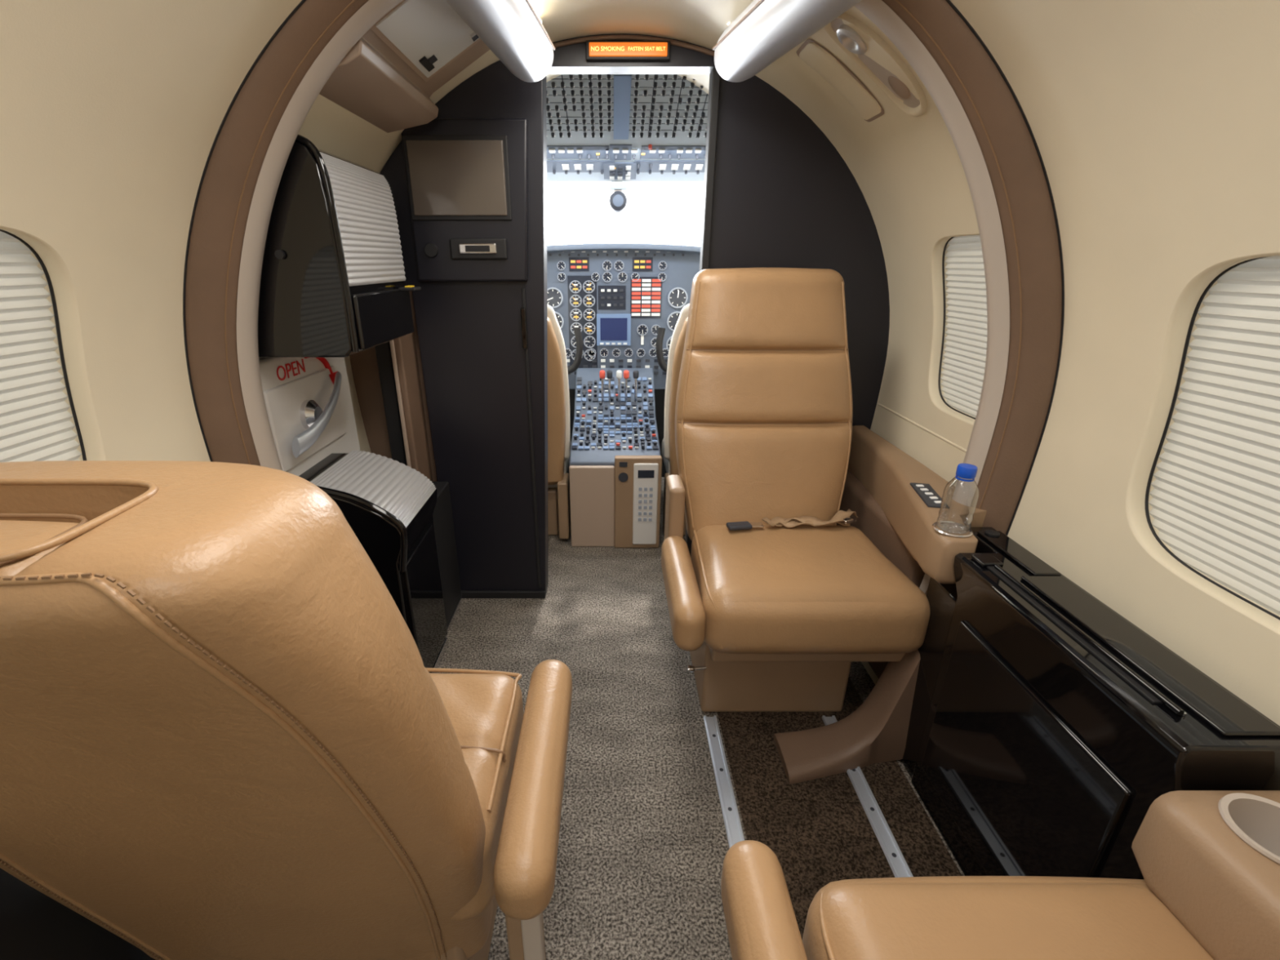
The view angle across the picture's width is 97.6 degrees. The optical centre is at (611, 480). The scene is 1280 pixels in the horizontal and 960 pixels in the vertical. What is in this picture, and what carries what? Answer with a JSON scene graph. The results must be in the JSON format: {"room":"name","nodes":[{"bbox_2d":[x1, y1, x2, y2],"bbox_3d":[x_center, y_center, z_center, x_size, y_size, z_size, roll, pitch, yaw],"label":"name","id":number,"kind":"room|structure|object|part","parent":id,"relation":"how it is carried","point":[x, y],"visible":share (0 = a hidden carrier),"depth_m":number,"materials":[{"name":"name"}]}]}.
{"room":"aircraft cabin","nodes":[
{"label":"aircraft cabin","id":0,"kind":"room"},
{"bbox_2d":[0,867,155,959],"bbox_3d":[-0.696,0.817,0.046,0.086,0.533,2.490,0,21,0],"label":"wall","id":1,"kind":"structure","parent":0,"point":[34,926],"depth_m":0.70,"materials":[{"name":"black"}]},
{"bbox_2d":[0,0,450,461],"bbox_3d":[-0.574,0.082,0.702,0.372,1.435,4.253,0,21,0],"label":"wall","id":2,"kind":"structure","parent":0,"point":[113,112],"depth_m":0.76,"materials":[{"name":"beige plastic"}]},
{"bbox_2d":[0,225,106,460],"bbox_3d":[-0.746,-0.067,0.597,0.109,0.410,0.440,0,21,0],"label":"reveal","id":3,"kind":"object","parent":2,"relation":"attached to","point":[60,275],"visible":0.59,"depth_m":0.78,"materials":[{"name":"beige plastic"}]},
{"bbox_2d":[0,231,81,462],"bbox_3d":[-0.755,-0.067,0.597,0.078,0.412,0.436,0,21,0],"label":"window shade","id":4,"kind":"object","parent":3,"relation":"attached to","point":[35,424],"depth_m":0.74,"materials":[{"name":"fabric"}]},
{"bbox_2d":[0,229,86,460],"bbox_3d":[-0.750,-0.067,0.597,0.072,0.402,0.429,0,21,0],"label":"gasket","id":5,"kind":"object","parent":4,"relation":"attached to","point":[45,270],"visible":0.71,"depth_m":0.77,"materials":[{"name":"black"}]},
{"bbox_2d":[258,357,359,475],"bbox_3d":[-0.730,-0.087,1.373,0.030,0.460,0.420,0,21,0],"label":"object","id":6,"kind":"object","parent":2,"relation":"attached to","point":[348,442],"visible":0.05,"depth_m":1.36,"materials":[{"name":"white"}]},
{"bbox_2d":[276,358,305,380],"bbox_3d":[-0.714,-0.245,1.246,0.001,0.032,0.112,0,21,0],"label":"open text","id":7,"kind":"object","parent":6,"relation":"attached to","point":[297,362],"visible":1,"depth_m":1.24,"materials":[{"name":"red paint"}]},
{"bbox_2d":[262,365,346,471],"bbox_3d":[-0.713,-0.152,1.321,0.010,0.180,0.310,0,21,0],"label":"panel","id":8,"kind":"object","parent":6,"relation":"attached to","point":[283,402],"visible":0.72,"depth_m":1.26,"materials":[{"name":"white"}]},
{"bbox_2d":[299,400,322,429],"bbox_3d":[-0.696,-0.151,1.305,0.025,0.070,0.070,0,21,0],"label":"boss","id":9,"kind":"object","parent":8,"relation":"attached to","point":[310,411],"visible":0.76,"depth_m":1.28,"materials":[{"name":"silver metal"}]},
{"bbox_2d":[292,371,342,457],"bbox_3d":[-0.675,-0.159,1.300,0.030,0.140,0.251,0,21,0],"label":"lever","id":10,"kind":"object","parent":8,"relation":"attached to","point":[301,442],"visible":1,"depth_m":1.26,"materials":[{"name":"silver metal"}]},
{"bbox_2d":[304,357,334,377],"bbox_3d":[-0.712,-0.279,1.363,0.014,0.080,0.112,0,21,0],"label":"red arrow","id":11,"kind":"object","parent":6,"relation":"attached to","point":[323,360],"visible":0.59,"depth_m":1.39,"materials":[{"name":"red paint"}]},
{"bbox_2d":[328,371,337,384],"bbox_3d":[-0.706,-0.248,1.428,0.001,0.050,0.050,0,21,0],"label":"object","id":12,"kind":"structure","parent":6,"relation":"attached to","point":[331,375],"depth_m":1.42,"materials":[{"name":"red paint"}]},
{"bbox_2d":[257,133,421,357],"bbox_3d":[-0.600,-0.474,1.167,0.289,0.380,0.342,0,21,0],"label":"upper cabinet","id":13,"kind":"object","parent":2,"relation":"attached to","point":[333,278],"visible":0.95,"depth_m":1.05,"materials":[{"name":"black wood"}]},
{"bbox_3d":[-0.503,-0.523,1.153,0.023,0.223,0.310,0,21,0],"label":"tambour door","id":14,"kind":"part","parent":13,"relation":"part of","materials":[{"name":"silver metal"}]},
{"bbox_3d":[-0.495,-0.358,1.221,0.019,0.105,0.305,0,21,0],"label":"drop panel","id":15,"kind":"part","parent":13,"relation":"part of","materials":[{"name":"black"}]},
{"bbox_2d":[393,331,432,481],"bbox_3d":[-0.572,-0.241,1.602,0.020,0.580,0.120,0,21,0],"label":"door frame trim","id":16,"kind":"structure","parent":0,"point":[405,346],"depth_m":1.59,"materials":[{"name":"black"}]},
{"bbox_2d":[389,339,411,467],"bbox_3d":[-0.585,-0.219,1.547,0.010,0.580,0.010,0,21,0],"label":"entry post edge","id":17,"kind":"object","parent":16,"relation":"attached to","point":[392,343],"depth_m":1.54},
{"bbox_2d":[567,389,666,477],"bbox_3d":[0.020,-0.416,2.775,1.560,0.850,0.030,0,21,0],"label":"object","id":18,"kind":"structure","parent":0,"point":[660,394],"depth_m":2.79,"materials":[{"name":"black"}]},
{"bbox_2d":[349,33,889,555],"bbox_3d":[0.020,-0.344,1.633,1.560,1.550,0.068,0,21,0],"label":"wall","id":19,"kind":"structure","parent":0,"point":[778,193],"depth_m":1.49,"materials":[{"name":"black laminate"}]},
{"bbox_2d":[586,40,670,62],"bbox_3d":[0.038,-1.020,1.331,0.200,0.038,0.028,0,21,0],"label":"sign","id":20,"kind":"object","parent":19,"relation":"attached to","point":[596,51],"visible":1,"depth_m":1.32,"materials":[{"name":"orange"}]},
{"bbox_3d":[0.038,-1.018,1.323,0.185,0.027,0.007,0,21,0],"label":"glass","id":21,"kind":"part","parent":20,"relation":"part of","materials":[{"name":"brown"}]},
{"bbox_3d":[0.033,-1.030,1.333,0.459,0.048,0.010,0,21,0],"label":"header trim","id":22,"kind":"part","parent":19,"relation":"part of","materials":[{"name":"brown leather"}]},
{"bbox_3d":[0.531,-0.334,1.658,0.538,1.512,0.030,0,21,0],"label":"partition panel","id":23,"kind":"part","parent":19,"relation":"part of","materials":[{"name":"black laminate"}]},
{"bbox_2d":[444,0,866,95],"bbox_3d":[0.020,-0.584,0.281,0.827,0.118,3.950,0,21,0],"label":"ceiling","id":24,"kind":"structure","parent":0,"point":[702,23],"depth_m":1.23,"materials":[{"name":"beige plastic"}]},
{"bbox_2d":[319,0,489,133],"bbox_3d":[-0.403,-0.815,1.082,0.302,0.184,0.430,0,21,0],"label":"compartment","id":25,"kind":"object","parent":24,"relation":"attached to","point":[388,79],"visible":0.62,"depth_m":1.06,"materials":[{"name":"beige plastic"}]},
{"bbox_3d":[-0.333,-0.842,1.045,0.142,0.088,0.320,0,21,0],"label":"access frame","id":26,"kind":"part","parent":25,"relation":"part of","materials":[{"name":"beige"}]},
{"bbox_3d":[-0.332,-0.840,1.046,0.125,0.078,0.280,0,21,0],"label":"access panel","id":27,"kind":"part","parent":25,"relation":"part of","materials":[{"name":"white"}]},
{"bbox_2d":[445,0,555,82],"bbox_3d":[-0.198,-0.828,0.991,0.152,0.129,0.550,0,21,0],"label":"ceiling light","id":28,"kind":"object","parent":24,"relation":"attached to","point":[513,30],"depth_m":0.98,"materials":[{"name":"white plastic"}]},
{"bbox_2d":[546,74,708,181],"bbox_3d":[0.030,-1.142,1.843,0.700,0.218,0.566,0,21,0],"label":"switch panel","id":29,"kind":"object","parent":24,"relation":"attached to","point":[601,127],"visible":0.65,"depth_m":1.80,"materials":[{"name":"grey metal"}]},
{"bbox_2d":[608,181,627,212],"bbox_3d":[0.024,-1.117,2.182,0.076,0.133,0.075,0,21,0],"label":"magnetic compass","id":30,"kind":"object","parent":29,"relation":"attached to","point":[618,200],"visible":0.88,"depth_m":2.16,"materials":[{"name":"grey"}]},
{"bbox_2d":[608,191,627,212],"bbox_3d":[0.024,-1.091,2.193,0.076,0.076,0.072,0,21,0],"label":"bowl","id":31,"kind":"object","parent":30,"relation":"on","point":[618,201],"depth_m":2.16,"materials":[{"name":"grey"}]},
{"bbox_2d":[712,0,861,82],"bbox_3d":[0.309,-0.828,0.991,0.186,0.129,0.550,0,21,0],"label":"ceiling light","id":32,"kind":"object","parent":24,"relation":"attached to","point":[765,31],"depth_m":0.99,"materials":[{"name":"white plastic"}]},
{"bbox_2d":[795,12,927,122],"bbox_3d":[0.482,-0.788,1.097,0.207,0.158,0.251,0,21,0],"label":"overhead service panel","id":33,"kind":"object","parent":24,"relation":"attached to","point":[862,44],"visible":0.98,"depth_m":1.05,"materials":[{"name":"beige plastic"}]},
{"bbox_3d":[0.474,-0.826,1.164,0.166,0.122,0.090,0,21,0],"label":"mask door","id":34,"kind":"part","parent":33,"relation":"part of","materials":[{"name":"plastic"}]},
{"bbox_2d":[836,24,866,54],"bbox_3d":[0.436,-0.798,1.014,0.060,0.042,0.052,0,21,0],"label":"air vent","id":35,"kind":"object","parent":33,"relation":"attached to","point":[851,37],"depth_m":1.00,"materials":[{"name":"silver metal"}]},
{"bbox_2d":[888,75,910,99],"bbox_3d":[0.534,-0.731,1.040,0.044,0.040,0.044,0,21,0],"label":"light","id":36,"kind":"object","parent":33,"relation":"attached to","point":[900,86],"depth_m":1.03,"materials":[{"name":"beige"}]},
{"bbox_2d":[436,477,964,959],"bbox_3d":[0.020,0.750,0.965,1.440,0.001,4.250,0,21,0],"label":"floor","id":37,"kind":"structure","parent":0,"point":[643,846],"depth_m":1.27,"materials":[{"name":"carpet"}]},
{"bbox_2d":[0,460,572,959],"bbox_3d":[-0.375,0.371,0.685,0.622,0.910,0.517,0,21,0],"label":"seat","id":38,"kind":"object","parent":37,"relation":"on","point":[224,735],"visible":1,"depth_m":0.44,"materials":[{"name":"beige leather"}]},
{"bbox_3d":[-0.378,0.640,0.874,0.360,0.270,0.240,0,21,0],"label":"seat","id":39,"kind":"part","parent":38,"relation":"part of","materials":[{"name":"beige leather"}]},
{"bbox_2d":[429,672,524,921],"bbox_3d":[-0.378,0.434,0.813,0.464,0.182,0.325,0,21,0],"label":"seat cushion","id":40,"kind":"object","parent":38,"relation":"on","point":[485,710],"depth_m":0.78,"materials":[{"name":"beige leather"}]},
{"bbox_2d":[298,450,448,673],"bbox_3d":[-0.597,0.247,1.415,0.295,0.608,0.266,0,21,0],"label":"base cabinet","id":41,"kind":"object","parent":37,"relation":"on","point":[388,504],"visible":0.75,"depth_m":1.32,"materials":[{"name":"black wood"}]},
{"bbox_3d":[-0.478,0.319,1.446,0.012,0.350,0.220,0,21,0],"label":"door","id":42,"kind":"part","parent":41,"relation":"part of","materials":[{"name":"black"}]},
{"bbox_3d":[-0.482,0.517,1.518,0.008,0.030,0.250,0,21,0],"label":"toe trim","id":43,"kind":"part","parent":41,"relation":"part of","materials":[{"name":"silver metal"}]},
{"bbox_2d":[374,341,407,466],"bbox_3d":[-0.637,-0.066,1.703,0.045,0.980,0.060,0,21,0],"label":"post","id":44,"kind":"object","parent":37,"relation":"on","point":[384,356],"visible":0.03,"depth_m":1.61,"materials":[{"name":"wood"}]},
{"bbox_2d":[432,481,463,636],"bbox_3d":[-0.547,0.240,1.689,0.106,0.420,0.230,0,21,0],"label":"base cabinet","id":45,"kind":"object","parent":37,"relation":"on","point":[444,531],"visible":0.41,"depth_m":1.70,"materials":[{"name":"black"}]},
{"bbox_3d":[-0.498,0.426,1.762,0.008,0.020,0.210,0,21,0],"label":"trim","id":46,"kind":"part","parent":45,"relation":"part of","materials":[{"name":"silver metal"}]},
{"bbox_2d":[379,60,548,598],"bbox_3d":[-0.445,-0.326,1.617,0.560,1.527,0.130,0,21,0],"label":"closet","id":47,"kind":"object","parent":37,"relation":"on","point":[468,184],"visible":0.8,"depth_m":1.54,"materials":[{"name":"black laminate"}]},
{"bbox_3d":[-0.470,-0.599,1.459,0.036,0.036,0.014,0,21,0],"label":"panel knob","id":48,"kind":"part","parent":47,"relation":"part of","materials":[{"name":"black"}]},
{"bbox_2d":[401,118,528,281],"bbox_3d":[-0.360,-0.706,1.433,0.310,0.373,0.028,0,21,0],"label":"door","id":49,"kind":"structure","parent":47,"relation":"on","point":[465,180],"depth_m":1.41,"materials":[{"name":"black wood"}]},
{"bbox_3d":[-0.346,-0.598,1.447,0.097,0.026,0.009,0,21,0],"label":"slot door","id":50,"kind":"part","parent":47,"relation":"part of","materials":[{"name":"silver metal"}]},
{"bbox_3d":[-0.346,-0.600,1.454,0.148,0.052,0.014,0,21,0],"label":"slot frame","id":51,"kind":"part","parent":47,"relation":"part of","materials":[{"name":"black"}]},
{"bbox_3d":[-0.379,0.382,1.869,0.313,0.025,0.011,0,21,0],"label":"kick trim","id":52,"kind":"part","parent":47,"relation":"part of","materials":[{"name":"black"}]},
{"bbox_2d":[546,304,570,538],"bbox_3d":[-0.390,-0.251,2.267,0.454,0.913,0.516,0,21,0],"label":"seat","id":53,"kind":"object","parent":37,"relation":"on","point":[558,397],"visible":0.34,"depth_m":2.09,"materials":[{"name":"beige leather"}]},
{"bbox_3d":[-0.390,0.073,2.418,0.340,0.200,0.350,0,21,0],"label":"seat","id":54,"kind":"part","parent":53,"relation":"part of","materials":[{"name":"beige leather"}]},
{"bbox_3d":[-0.390,-0.285,2.066,0.434,0.643,0.167,0,21,0],"label":"backrest","id":55,"kind":"part","parent":53,"relation":"part of","materials":[{"name":"beige leather"}]},
{"bbox_2d":[547,440,570,488],"bbox_3d":[-0.390,-0.087,2.388,0.410,0.120,0.410,0,21,0],"label":"seat cushion","id":56,"kind":"object","parent":53,"relation":"on","point":[566,460],"depth_m":2.23,"materials":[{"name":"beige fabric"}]},
{"bbox_3d":[-0.190,0.103,2.231,0.040,0.240,0.120,0,21,0],"label":"seat frame","id":57,"kind":"part","parent":53,"relation":"part of","materials":[{"name":"beige leather"}]},
{"bbox_2d":[568,368,662,547],"bbox_3d":[0.013,-0.129,2.351,0.345,0.625,0.608,0,21,0],"label":"pedestal","id":58,"kind":"object","parent":37,"relation":"on","point":[615,463],"visible":1,"depth_m":2.17,"materials":[{"name":"beige"}]},
{"bbox_3d":[-0.040,-0.440,2.336,0.024,0.035,0.030,0,21,0],"label":"lever knob","id":59,"kind":"part","parent":58,"relation":"part of","materials":[{"name":"red"}]},
{"bbox_3d":[-0.040,-0.383,2.374,0.010,0.122,0.030,0,21,0],"label":"lever","id":60,"kind":"part","parent":58,"relation":"part of","materials":[{"name":"silver metal"}]},
{"bbox_3d":[-0.010,-0.440,2.336,0.024,0.035,0.030,0,21,0],"label":"lever knob","id":61,"kind":"part","parent":58,"relation":"part of","materials":[{"name":"grey"}]},
{"bbox_3d":[-0.010,-0.383,2.374,0.010,0.122,0.030,0,21,0],"label":"lever","id":62,"kind":"part","parent":58,"relation":"part of","materials":[{"name":"silver metal"}]},
{"bbox_3d":[0.012,-0.367,2.411,0.322,0.132,0.164,0,21,0],"label":"pedestal knob","id":63,"kind":"part","parent":58,"relation":"part of","materials":[{"name":"grey"}]},
{"bbox_3d":[0.012,-0.200,2.246,0.322,0.076,0.261,0,21,0],"label":"pedestal knob","id":64,"kind":"part","parent":58,"relation":"part of","materials":[{"name":"grey"}]},
{"bbox_3d":[0.030,-0.440,2.336,0.024,0.035,0.030,0,21,0],"label":"lever knob","id":65,"kind":"part","parent":58,"relation":"part of","materials":[{"name":"white"}]},
{"bbox_3d":[0.030,-0.383,2.374,0.010,0.122,0.030,0,21,0],"label":"lever","id":66,"kind":"part","parent":58,"relation":"part of","materials":[{"name":"silver metal"}]},
{"bbox_2d":[618,462,627,481],"bbox_3d":[0.042,-0.029,2.074,0.036,0.077,0.006,0,21,0],"label":"socket","id":67,"kind":"object","parent":58,"relation":"attached to","point":[623,466],"depth_m":2.08,"materials":[{"name":"grey"}]},
{"bbox_2d":[546,243,700,389],"bbox_3d":[0.020,-0.718,2.490,1.380,0.620,0.160,0,21,0],"label":"panel","id":68,"kind":"object","parent":58,"relation":"attached to","point":[619,295],"visible":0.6,"depth_m":2.42,"materials":[{"name":"grey metal"}]},
{"bbox_2d":[567,327,582,374],"bbox_3d":[-0.270,-0.555,2.371,0.309,0.203,0.270,0,21,0],"label":"yoke","id":69,"kind":"object","parent":68,"relation":"attached to","point":[577,331],"visible":0.3,"depth_m":2.25,"materials":[{"name":"black"}]},
{"bbox_2d":[611,181,622,243],"bbox_3d":[0.021,-1.164,2.422,0.046,0.400,0.040,0,21,0],"label":"post","id":70,"kind":"object","parent":68,"relation":"attached to","point":[616,217],"visible":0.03,"depth_m":2.43,"materials":[{"name":"beige"}]},
{"bbox_2d":[655,327,667,373],"bbox_3d":[0.330,-0.555,2.371,0.309,0.203,0.270,0,21,0],"label":"yoke","id":71,"kind":"object","parent":68,"relation":"attached to","point":[659,344],"visible":0.3,"depth_m":2.24,"materials":[{"name":"black"}]},
{"bbox_3d":[0.060,-0.383,2.374,0.010,0.122,0.030,0,21,0],"label":"lever","id":72,"kind":"part","parent":58,"relation":"part of","materials":[{"name":"silver metal"}]},
{"bbox_3d":[0.060,-0.440,2.336,0.024,0.035,0.030,0,21,0],"label":"lever knob","id":73,"kind":"part","parent":58,"relation":"part of","materials":[{"name":"red"}]},
{"bbox_3d":[0.100,-0.383,2.374,0.010,0.122,0.030,0,21,0],"label":"lever","id":74,"kind":"part","parent":58,"relation":"part of","materials":[{"name":"silver metal"}]},
{"bbox_3d":[0.100,-0.440,2.336,0.024,0.035,0.030,0,21,0],"label":"lever knob","id":75,"kind":"part","parent":58,"relation":"part of","materials":[{"name":"grey"}]},
{"bbox_3d":[0.126,0.094,2.123,0.092,0.335,0.012,0,21,0],"label":"keypad plate","id":76,"kind":"part","parent":58,"relation":"part of","materials":[{"name":"white"}]},
{"bbox_2d":[661,303,689,535],"bbox_3d":[0.430,-0.251,2.267,0.454,0.913,0.516,0,21,0],"label":"seat","id":77,"kind":"object","parent":37,"relation":"on","point":[668,450],"visible":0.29,"depth_m":2.07,"materials":[{"name":"beige leather"}]},
{"bbox_2d":[661,438,670,475],"bbox_3d":[0.430,-0.087,2.388,0.410,0.120,0.410,0,21,0],"label":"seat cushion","id":78,"kind":"object","parent":77,"relation":"on","point":[665,456],"depth_m":2.28,"materials":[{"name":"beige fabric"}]},
{"bbox_3d":[0.230,0.103,2.231,0.040,0.240,0.120,0,21,0],"label":"seat frame","id":79,"kind":"part","parent":77,"relation":"part of","materials":[{"name":"beige leather"}]},
{"bbox_3d":[0.430,-0.285,2.066,0.434,0.643,0.167,0,21,0],"label":"backrest","id":80,"kind":"part","parent":77,"relation":"part of","materials":[{"name":"beige leather"}]},
{"bbox_3d":[0.430,0.073,2.418,0.340,0.200,0.350,0,21,0],"label":"seat","id":81,"kind":"part","parent":77,"relation":"part of","materials":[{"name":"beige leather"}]},
{"bbox_2d":[703,715,744,848],"bbox_3d":[0.241,0.750,0.949,0.032,0.010,0.920,0,21,0],"label":"track","id":82,"kind":"object","parent":37,"relation":"on","point":[732,823],"visible":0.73,"depth_m":1.20,"materials":[{"name":"silver metal"}]},
{"bbox_2d":[717,676,961,940],"bbox_3d":[0.451,0.646,1.220,0.378,0.001,1.400,0,21,0],"label":"carpet","id":83,"kind":"object","parent":37,"relation":"on","point":[820,832],"visible":0.33,"depth_m":1.14,"materials":[{"name":"brown carpet"}]},
{"bbox_2d":[661,267,929,711],"bbox_3d":[0.396,0.038,1.365,0.545,1.033,0.625,0,21,0],"label":"seat","id":84,"kind":"object","parent":83,"relation":"on","point":[768,618],"visible":0.99,"depth_m":1.39,"materials":[{"name":"beige leather"}]},
{"bbox_3d":[0.186,0.445,1.318,0.020,0.018,0.018,0,21,0],"label":"release knob","id":85,"kind":"part","parent":84,"relation":"part of","materials":[{"name":"silver metal"}]},
{"bbox_3d":[0.398,-0.181,1.459,0.459,0.693,0.287,0,21,0],"label":"backrest","id":86,"kind":"part","parent":84,"relation":"part of","materials":[{"name":"beige leather"}]},
{"bbox_3d":[0.399,0.422,1.478,0.353,0.235,0.275,0,21,0],"label":"seat","id":87,"kind":"part","parent":84,"relation":"part of","materials":[{"name":"beige leather"}]},
{"bbox_2d":[725,509,857,530],"bbox_3d":[0.460,0.105,1.402,0.351,0.032,0.063,-4,22,-9],"label":"belt","id":88,"kind":"object","parent":84,"relation":"attached to","point":[842,517],"visible":1,"depth_m":1.40,"materials":[{"name":"brown"}]},
{"bbox_2d":[708,646,905,662],"bbox_3d":[0.438,0.321,1.383,0.435,0.043,0.340,0,21,0],"label":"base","id":89,"kind":"object","parent":84,"relation":"on","point":[716,656],"depth_m":1.23,"materials":[{"name":"beige leather"}]},
{"bbox_2d":[690,524,929,653],"bbox_3d":[0.430,0.244,1.323,0.476,0.184,0.391,0,21,0],"label":"seat cushion","id":90,"kind":"object","parent":84,"relation":"on","point":[800,588],"depth_m":1.16,"materials":[{"name":"beige leather"}]},
{"bbox_2d":[822,715,913,877],"bbox_3d":[0.532,0.750,0.949,0.032,0.010,0.920,0,21,0],"label":"track","id":91,"kind":"object","parent":83,"relation":"on","point":[892,852],"visible":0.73,"depth_m":1.12,"materials":[{"name":"silver metal"}]},
{"bbox_2d":[720,840,1213,959],"bbox_3d":[0.395,0.510,0.332,0.543,0.908,0.660,0,21,0],"label":"seat","id":92,"kind":"object","parent":37,"relation":"on","point":[944,917],"visible":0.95,"depth_m":0.57,"materials":[{"name":"beige leather"}]},
{"bbox_2d":[802,875,1213,959],"bbox_3d":[0.432,0.572,0.465,0.445,0.183,0.432,0,21,0],"label":"seat cushion","id":93,"kind":"object","parent":92,"relation":"on","point":[944,917],"depth_m":0.57,"materials":[{"name":"beige leather"}]},
{"bbox_2d":[900,527,1279,879],"bbox_3d":[0.691,0.446,0.954,0.149,0.573,0.540,0,21,0],"label":"base cabinet","id":94,"kind":"object","parent":37,"relation":"on","point":[1046,726],"visible":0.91,"depth_m":0.82,"materials":[{"name":"black wood"}]},
{"bbox_3d":[0.720,0.100,1.060,0.024,0.006,0.024,0,21,0],"label":"latch knob","id":95,"kind":"part","parent":94,"relation":"part of","materials":[{"name":"black"}]},
{"bbox_3d":[0.723,0.129,1.001,0.045,0.006,0.160,0,21,0],"label":"lid","id":96,"kind":"part","parent":94,"relation":"part of","materials":[{"name":"black"}]},
{"bbox_3d":[0.640,0.487,0.921,0.012,0.360,0.360,0,21,0],"label":"door","id":97,"kind":"part","parent":94,"relation":"part of","materials":[{"name":"black"}]},
{"bbox_3d":[0.652,0.207,0.795,0.008,0.008,0.330,0,21,0],"label":"slot rail","id":98,"kind":"part","parent":94,"relation":"part of","materials":[{"name":"black"}]},
{"bbox_3d":[0.707,0.220,0.768,0.070,0.006,0.330,0,21,0],"label":"lid","id":99,"kind":"part","parent":94,"relation":"part of","materials":[{"name":"black"}]},
{"bbox_2d":[785,0,1279,725],"bbox_3d":[0.614,0.082,0.702,0.372,1.435,4.253,0,21,0],"label":"wall","id":100,"kind":"structure","parent":0,"point":[1154,125],"depth_m":0.81,"materials":[{"name":"beige plastic"}]},
{"bbox_2d":[236,0,1009,668],"bbox_3d":[0.020,-0.135,1.090,1.570,1.555,0.052,0,21,0],"label":"hoop edge","id":101,"kind":"object","parent":100,"relation":"attached to","point":[955,118],"visible":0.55,"depth_m":0.96,"materials":[{"name":"beige plastic"}]},
{"bbox_2d":[185,0,1062,534],"bbox_3d":[0.020,-0.120,1.052,1.570,1.555,0.045,0,21,0],"label":"hoop leather","id":102,"kind":"object","parent":100,"relation":"attached to","point":[1009,135],"visible":0.54,"depth_m":0.93,"materials":[{"name":"brown leather"}]},
{"bbox_2d":[224,0,1022,509],"bbox_3d":[0.020,-0.107,1.061,1.457,1.525,0.002,0,21,0],"label":"hoop stitch","id":103,"kind":"object","parent":102,"relation":"attached to","point":[353,1],"visible":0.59,"depth_m":0.92,"materials":[{"name":"brown"}]},
{"bbox_2d":[182,0,1064,535],"bbox_3d":[0.020,-0.110,1.031,1.568,1.554,0.006,0,21,0],"label":"hoop gasket","id":104,"kind":"object","parent":102,"relation":"attached to","point":[302,2],"visible":0.5,"depth_m":0.90,"materials":[{"name":"black"}]},
{"bbox_2d":[773,586,928,784],"bbox_3d":[0.540,0.420,1.204,0.341,0.440,0.129,-3,22,-7],"label":"trim","id":105,"kind":"structure","parent":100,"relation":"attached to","point":[877,731],"depth_m":1.23,"materials":[{"name":"brown leather"}]},
{"bbox_2d":[836,425,986,679],"bbox_3d":[0.709,0.218,1.444,0.147,0.541,0.758,2,22,6],"label":"armrest","id":106,"kind":"object","parent":100,"relation":"attached to","point":[895,499],"visible":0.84,"depth_m":1.30,"materials":[{"name":"beige leather"}]},
{"bbox_3d":[0.672,0.032,1.189,0.040,0.005,0.130,4,22,11],"label":"control plate","id":107,"kind":"part","parent":106,"relation":"part of","materials":[{"name":"grey"}]},
{"bbox_2d":[936,463,978,534],"bbox_3d":[0.632,0.032,1.017,0.055,0.124,0.055,0,21,0],"label":"water bottle","id":108,"kind":"object","parent":106,"relation":"on","point":[967,471],"visible":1,"depth_m":1.01,"materials":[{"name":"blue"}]},
{"bbox_2d":[877,403,966,452],"bbox_3d":[0.798,-0.128,1.421,0.008,0.008,0.540,0,21,0],"label":"bead","id":109,"kind":"object","parent":100,"relation":"attached to","point":[878,404],"visible":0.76,"depth_m":1.42},
{"bbox_2d":[928,233,979,425],"bbox_3d":[0.783,-0.328,1.220,0.113,0.400,0.330,0,21,0],"label":"reveal","id":110,"kind":"object","parent":100,"relation":"attached to","point":[938,249],"visible":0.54,"depth_m":1.36,"materials":[{"name":"plastic"}]},
{"bbox_2d":[940,235,987,417],"bbox_3d":[0.793,-0.328,1.220,0.083,0.402,0.326,0,21,0],"label":"window shade","id":111,"kind":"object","parent":110,"relation":"attached to","point":[964,366],"depth_m":1.28,"materials":[{"name":"fabric"}]},
{"bbox_2d":[937,236,975,419],"bbox_3d":[0.788,-0.327,1.220,0.077,0.392,0.323,0,21,0],"label":"gasket","id":112,"kind":"object","parent":111,"relation":"attached to","point":[950,238],"visible":0.47,"depth_m":1.36,"materials":[{"name":"black"}]},
{"bbox_2d":[1125,252,1279,635],"bbox_3d":[0.792,-0.025,0.608,0.096,0.433,0.470,0,21,0],"label":"reveal","id":113,"kind":"object","parent":100,"relation":"attached to","point":[1182,313],"visible":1,"depth_m":0.80,"materials":[{"name":"beige plastic"}]},
{"bbox_2d":[1148,255,1279,615],"bbox_3d":[0.802,-0.025,0.608,0.065,0.437,0.466,0,21,0],"label":"window shade","id":114,"kind":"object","parent":113,"relation":"attached to","point":[1215,502],"depth_m":0.74,"materials":[{"name":"fabric"}]},
{"bbox_2d":[1145,256,1279,620],"bbox_3d":[0.797,-0.025,0.608,0.059,0.426,0.458,0,21,0],"label":"gasket","id":115,"kind":"object","parent":114,"relation":"attached to","point":[1197,308],"visible":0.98,"depth_m":0.80,"materials":[{"name":"black"}]},
{"bbox_2d":[1131,790,1279,959],"bbox_3d":[0.668,0.505,0.273,0.203,0.120,0.740,0,21,0],"label":"armrest","id":116,"kind":"object","parent":100,"relation":"attached to","point":[1211,857],"visible":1,"depth_m":0.55,"materials":[{"name":"beige leather"}]},
{"bbox_2d":[1217,792,1279,864],"bbox_3d":[0.644,0.372,0.549,0.088,0.073,0.088,0,21,0],"label":"cup holder","id":117,"kind":"object","parent":116,"relation":"on","point":[1251,821],"depth_m":0.57,"materials":[{"name":"beige plastic"}]}
]}

